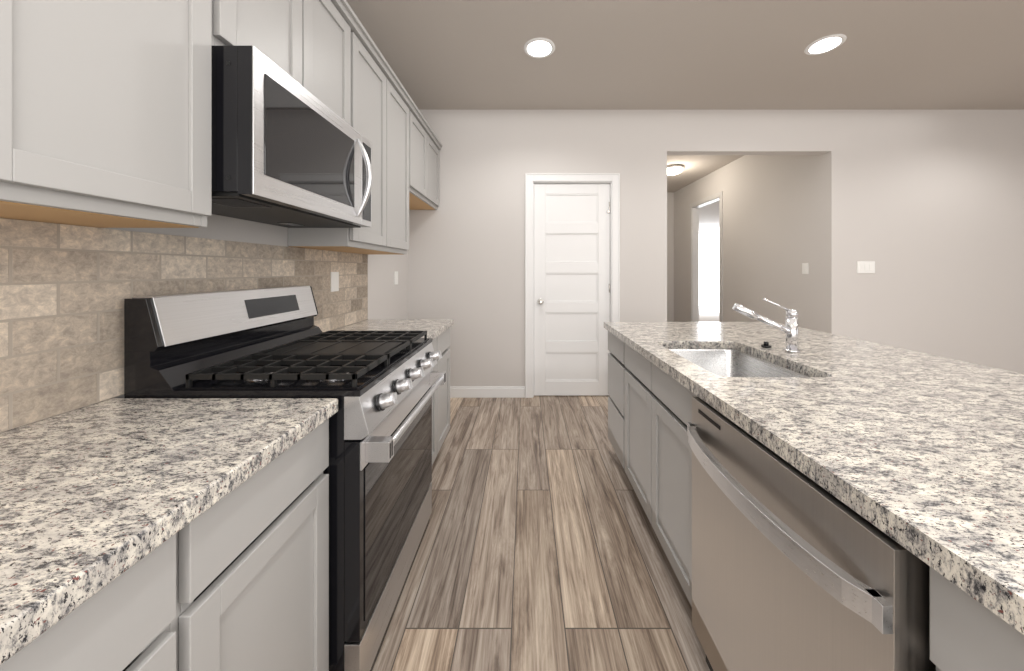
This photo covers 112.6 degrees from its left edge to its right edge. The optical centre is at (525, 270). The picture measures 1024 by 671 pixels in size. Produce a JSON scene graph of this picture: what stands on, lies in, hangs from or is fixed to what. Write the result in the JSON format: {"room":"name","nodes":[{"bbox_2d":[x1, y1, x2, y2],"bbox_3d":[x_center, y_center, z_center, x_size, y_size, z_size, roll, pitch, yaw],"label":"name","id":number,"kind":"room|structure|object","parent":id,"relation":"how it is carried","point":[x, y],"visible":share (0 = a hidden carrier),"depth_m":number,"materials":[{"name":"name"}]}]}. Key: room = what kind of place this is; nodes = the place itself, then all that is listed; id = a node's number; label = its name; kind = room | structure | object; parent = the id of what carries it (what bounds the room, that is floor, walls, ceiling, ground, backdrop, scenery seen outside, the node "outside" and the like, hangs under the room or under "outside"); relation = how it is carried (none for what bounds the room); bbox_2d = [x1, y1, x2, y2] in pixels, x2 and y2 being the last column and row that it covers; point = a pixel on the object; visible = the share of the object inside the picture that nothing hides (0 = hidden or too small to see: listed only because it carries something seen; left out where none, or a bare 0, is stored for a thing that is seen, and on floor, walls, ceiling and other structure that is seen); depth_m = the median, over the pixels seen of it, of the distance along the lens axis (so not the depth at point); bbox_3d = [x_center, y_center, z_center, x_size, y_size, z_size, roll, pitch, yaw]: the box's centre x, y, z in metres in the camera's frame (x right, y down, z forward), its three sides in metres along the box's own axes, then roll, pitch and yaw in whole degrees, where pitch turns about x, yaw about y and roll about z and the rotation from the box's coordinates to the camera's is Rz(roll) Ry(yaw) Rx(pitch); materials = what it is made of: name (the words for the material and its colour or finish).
{"room":"kitchen","nodes":[
{"label":"kitchen","id":0,"kind":"room"},
{"bbox_2d":[4,214,407,397],"bbox_3d":[-1.250,-0.170,0.225,0.120,2.900,6.390,0,0,0],"label":"wall","id":1,"kind":"structure","parent":0,"point":[386,300],"depth_m":2.60,"materials":[{"name":"grey paint"}]},
{"bbox_2d":[0,0,35,207],"bbox_3d":[-1.026,-0.680,0.294,0.322,1.120,0.563,0,0,0],"label":"upper cabinet","id":2,"kind":"object","parent":1,"relation":"attached to","point":[17,17],"depth_m":0.59,"materials":[{"name":"grey wood"}]},
{"bbox_2d":[0,0,239,227],"bbox_3d":[-1.026,-0.680,0.726,0.322,1.120,0.539,0,0,0],"label":"upper cabinet","id":3,"kind":"object","parent":1,"relation":"attached to","point":[105,113],"depth_m":0.75,"materials":[{"name":"grey wood"}]},
{"bbox_2d":[0,218,367,432],"bbox_3d":[-1.183,0.123,0.882,0.011,0.481,3.325,0,0,0],"label":"backsplash","id":4,"kind":"structure","parent":1,"relation":"attached to","point":[66,291],"depth_m":0.93,"materials":[{"name":"tile"}]},
{"bbox_2d":[331,272,338,291],"bbox_3d":[-1.173,0.070,2.100,0.008,0.120,0.080,0,0,0],"label":"outlet","id":5,"kind":"object","parent":4,"relation":"attached to","point":[334,281],"visible":1,"depth_m":2.09,"materials":[{"name":"white plastic"}]},
{"bbox_2d":[240,0,307,243],"bbox_3d":[-1.026,-0.680,1.106,0.322,1.120,0.442,0,0,0],"label":"upper cabinet","id":6,"kind":"object","parent":1,"relation":"attached to","point":[278,29],"depth_m":1.23,"materials":[{"name":"grey wood"}]},
{"bbox_2d":[288,0,363,251],"bbox_3d":[-1.026,-0.680,1.548,0.322,1.120,0.443,0,0,0],"label":"upper cabinet","id":7,"kind":"object","parent":1,"relation":"attached to","point":[335,40],"depth_m":1.63,"materials":[{"name":"grey wood"}]},
{"bbox_2d":[212,46,372,227],"bbox_3d":[-0.935,-0.420,1.327,0.478,0.424,0.739,0,0,0],"label":"microwave","id":8,"kind":"object","parent":7,"relation":"attached to","point":[288,151],"visible":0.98,"depth_m":1.09,"materials":[{"name":"silver metal"}]},
{"bbox_2d":[347,36,391,253],"bbox_3d":[-1.026,-0.680,1.923,0.322,1.120,0.527,0,0,0],"label":"upper cabinet","id":9,"kind":"object","parent":1,"relation":"attached to","point":[377,78],"depth_m":2.04,"materials":[{"name":"grey wood"}]},
{"bbox_2d":[394,271,397,284],"bbox_3d":[-1.185,0.070,3.130,0.009,0.120,0.080,0,0,0],"label":"switch plate","id":10,"kind":"object","parent":1,"relation":"attached to","point":[395,277],"visible":1,"depth_m":3.11,"materials":[{"name":"white plastic"}]},
{"bbox_2d":[392,76,415,253],"bbox_3d":[-1.026,-0.680,2.343,0.322,1.120,0.552,0,0,0],"label":"upper cabinet","id":11,"kind":"object","parent":1,"relation":"attached to","point":[403,110],"depth_m":2.42,"materials":[{"name":"grey wood"}]},
{"bbox_2d":[416,112,431,209],"bbox_3d":[-1.026,-0.680,2.768,0.322,1.120,0.571,0,0,0],"label":"upper cabinet","id":12,"kind":"object","parent":1,"relation":"attached to","point":[423,133],"depth_m":2.93,"materials":[{"name":"grey wood"}]},
{"bbox_2d":[432,136,439,209],"bbox_3d":[-1.026,-0.680,3.185,0.322,1.120,0.502,0,0,0],"label":"upper cabinet","id":13,"kind":"object","parent":1,"relation":"attached to","point":[435,143],"depth_m":3.31,"materials":[{"name":"grey wood"}]},
{"bbox_2d":[372,395,709,670],"bbox_3d":[3.310,1.320,2.450,9.240,0.080,11.140,0,0,0],"label":"floor","id":14,"kind":"structure","parent":0,"point":[540,548],"depth_m":1.50,"materials":[{"name":"brown wood"}]},
{"bbox_2d":[0,489,235,670],"bbox_3d":[-0.871,0.843,0.395,0.630,0.874,0.454,0,0,0],"label":"base cabinet","id":15,"kind":"object","parent":14,"relation":"on","point":[174,609],"depth_m":0.53,"materials":[{"name":"grey wood"}]},
{"bbox_2d":[0,319,453,664],"bbox_3d":[-0.861,0.385,0.885,0.652,0.040,3.330,0,0,0],"label":"countertop","id":16,"kind":"structure","parent":15,"relation":"on","point":[95,498],"depth_m":0.60,"materials":[{"name":"stone"}]},
{"bbox_2d":[236,419,328,670],"bbox_3d":[-0.871,0.843,0.732,0.630,0.874,0.488,0,0,0],"label":"base cabinet","id":17,"kind":"object","parent":14,"relation":"on","point":[237,579],"depth_m":0.80,"materials":[{"name":"grey wood"}]},
{"bbox_2d":[124,286,445,670],"bbox_3d":[-0.781,0.679,1.367,0.758,1.202,0.765,0,0,0],"label":"range","id":18,"kind":"object","parent":14,"relation":"on","point":[273,342],"visible":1,"depth_m":1.09,"materials":[{"name":"silver metal"}]},
{"bbox_2d":[432,332,443,464],"bbox_3d":[-0.871,0.843,1.982,0.630,0.874,0.445,0,0,0],"label":"base cabinet","id":19,"kind":"object","parent":14,"relation":"on","point":[438,343],"depth_m":2.18,"materials":[{"name":"grey wood"}]},
{"bbox_2d":[444,328,449,439],"bbox_3d":[-0.871,0.843,2.307,0.630,0.874,0.446,0,0,0],"label":"base cabinet","id":20,"kind":"object","parent":14,"relation":"on","point":[446,333],"depth_m":2.44,"materials":[{"name":"grey wood"}]},
{"bbox_2d":[687,397,935,670],"bbox_3d":[0.838,0.847,0.812,0.715,0.866,0.615,0,0,0],"label":"dishwasher","id":21,"kind":"object","parent":14,"relation":"on","point":[794,568],"visible":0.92,"depth_m":0.70,"materials":[{"name":"silver metal"}]},
{"bbox_2d":[930,567,1023,670],"bbox_3d":[1.380,0.843,0.812,0.330,0.874,0.633,0,0,0],"label":"base cabinet","id":22,"kind":"object","parent":14,"relation":"on","point":[965,635],"depth_m":0.44,"materials":[{"name":"grey wood"}]},
{"bbox_2d":[604,322,1023,634],"bbox_3d":[1.154,0.482,0.860,1.202,0.235,3.120,0,0,0],"label":"countertop","id":23,"kind":"structure","parent":22,"relation":"on","point":[919,455],"depth_m":0.80,"materials":[{"name":"stone"}]},
{"bbox_2d":[733,298,800,352],"bbox_3d":[1.085,0.245,1.571,0.283,0.240,0.136,0,0,0],"label":"faucet","id":24,"kind":"object","parent":23,"relation":"on","point":[789,329],"visible":1,"depth_m":1.53,"materials":[{"name":"silver metal"}]},
{"bbox_2d":[346,0,1023,191],"bbox_3d":[3.310,-1.670,2.450,9.240,0.100,11.140,0,0,0],"label":"ceiling","id":25,"kind":"structure","parent":0,"point":[725,55],"depth_m":2.57,"materials":[{"name":"grey paint"}]},
{"bbox_2d":[524,38,554,57],"bbox_3d":[0.100,-1.616,2.490,0.230,0.008,0.230,0,0,0],"label":"recessed light","id":26,"kind":"object","parent":25,"relation":"in","point":[539,47],"visible":1,"depth_m":2.47,"materials":[{"name":"white"}]},
{"bbox_2d":[667,164,683,174],"bbox_3d":[2.320,-1.562,5.380,0.330,0.114,0.330,0,0,0],"label":"light","id":27,"kind":"object","parent":25,"relation":"attached to","point":[675,169],"visible":0.69,"depth_m":5.26,"materials":[{"name":"white glass"}]},
{"bbox_2d":[804,34,846,54],"bbox_3d":[2.150,-1.616,2.453,0.230,0.008,0.230,0,0,0],"label":"recessed light","id":28,"kind":"object","parent":25,"relation":"in","point":[825,44],"visible":1,"depth_m":2.44,"materials":[{"name":"white"}]},
{"bbox_2d":[408,110,1023,385],"bbox_3d":[3.310,-0.170,3.500,9.240,2.900,0.120,0,0,0],"label":"wall","id":29,"kind":"structure","parent":0,"point":[922,210],"depth_m":3.44,"materials":[{"name":"grey paint"}]},
{"bbox_2d":[450,386,524,397],"bbox_3d":[-0.598,1.224,3.432,1.184,0.112,0.016,0,0,0],"label":"baseboard","id":30,"kind":"structure","parent":29,"relation":"attached to","point":[487,391],"depth_m":3.41,"materials":[{"name":"white wood"}]},
{"bbox_2d":[534,184,609,395],"bbox_3d":[0.470,0.196,3.450,0.770,2.153,0.099,0,0,0],"label":"pantry door","id":31,"kind":"structure","parent":29,"relation":"in","point":[571,270],"depth_m":3.46,"materials":[{"name":"white wood"}]},
{"bbox_2d":[525,173,619,397],"bbox_3d":[0.470,0.155,3.489,0.948,2.250,0.141,0,0,0],"label":"door frame","id":32,"kind":"structure","parent":29,"relation":"attached to","point":[611,179],"depth_m":3.42,"materials":[{"name":"white wood"}]},
{"bbox_2d":[690,191,722,321],"bbox_3d":[3.136,0.020,5.865,0.134,2.520,1.050,0,0,0],"label":"door frame","id":33,"kind":"structure","parent":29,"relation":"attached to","point":[694,262],"depth_m":6.30,"materials":[{"name":"grey wood"}]},
{"bbox_2d":[699,234,718,305],"bbox_3d":[4.510,-0.005,7.890,1.600,1.670,0.010,0,0,0],"label":"window","id":34,"kind":"structure","parent":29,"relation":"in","point":[708,269],"depth_m":7.88,"materials":[{"name":"white glass"}]},
{"bbox_2d":[802,263,807,273],"bbox_3d":[3.079,-0.020,3.760,0.009,0.120,0.080,0,0,0],"label":"light switch","id":35,"kind":"object","parent":29,"relation":"attached to","point":[804,268],"visible":1,"depth_m":3.76,"materials":[{"name":"white plastic"}]},
{"bbox_2d":[857,261,874,272],"bbox_3d":[3.427,-0.030,3.436,0.176,0.120,0.009,0,0,0],"label":"switch plate","id":36,"kind":"object","parent":29,"relation":"attached to","point":[865,266],"visible":1,"depth_m":3.43,"materials":[{"name":"white plastic"}]}
]}

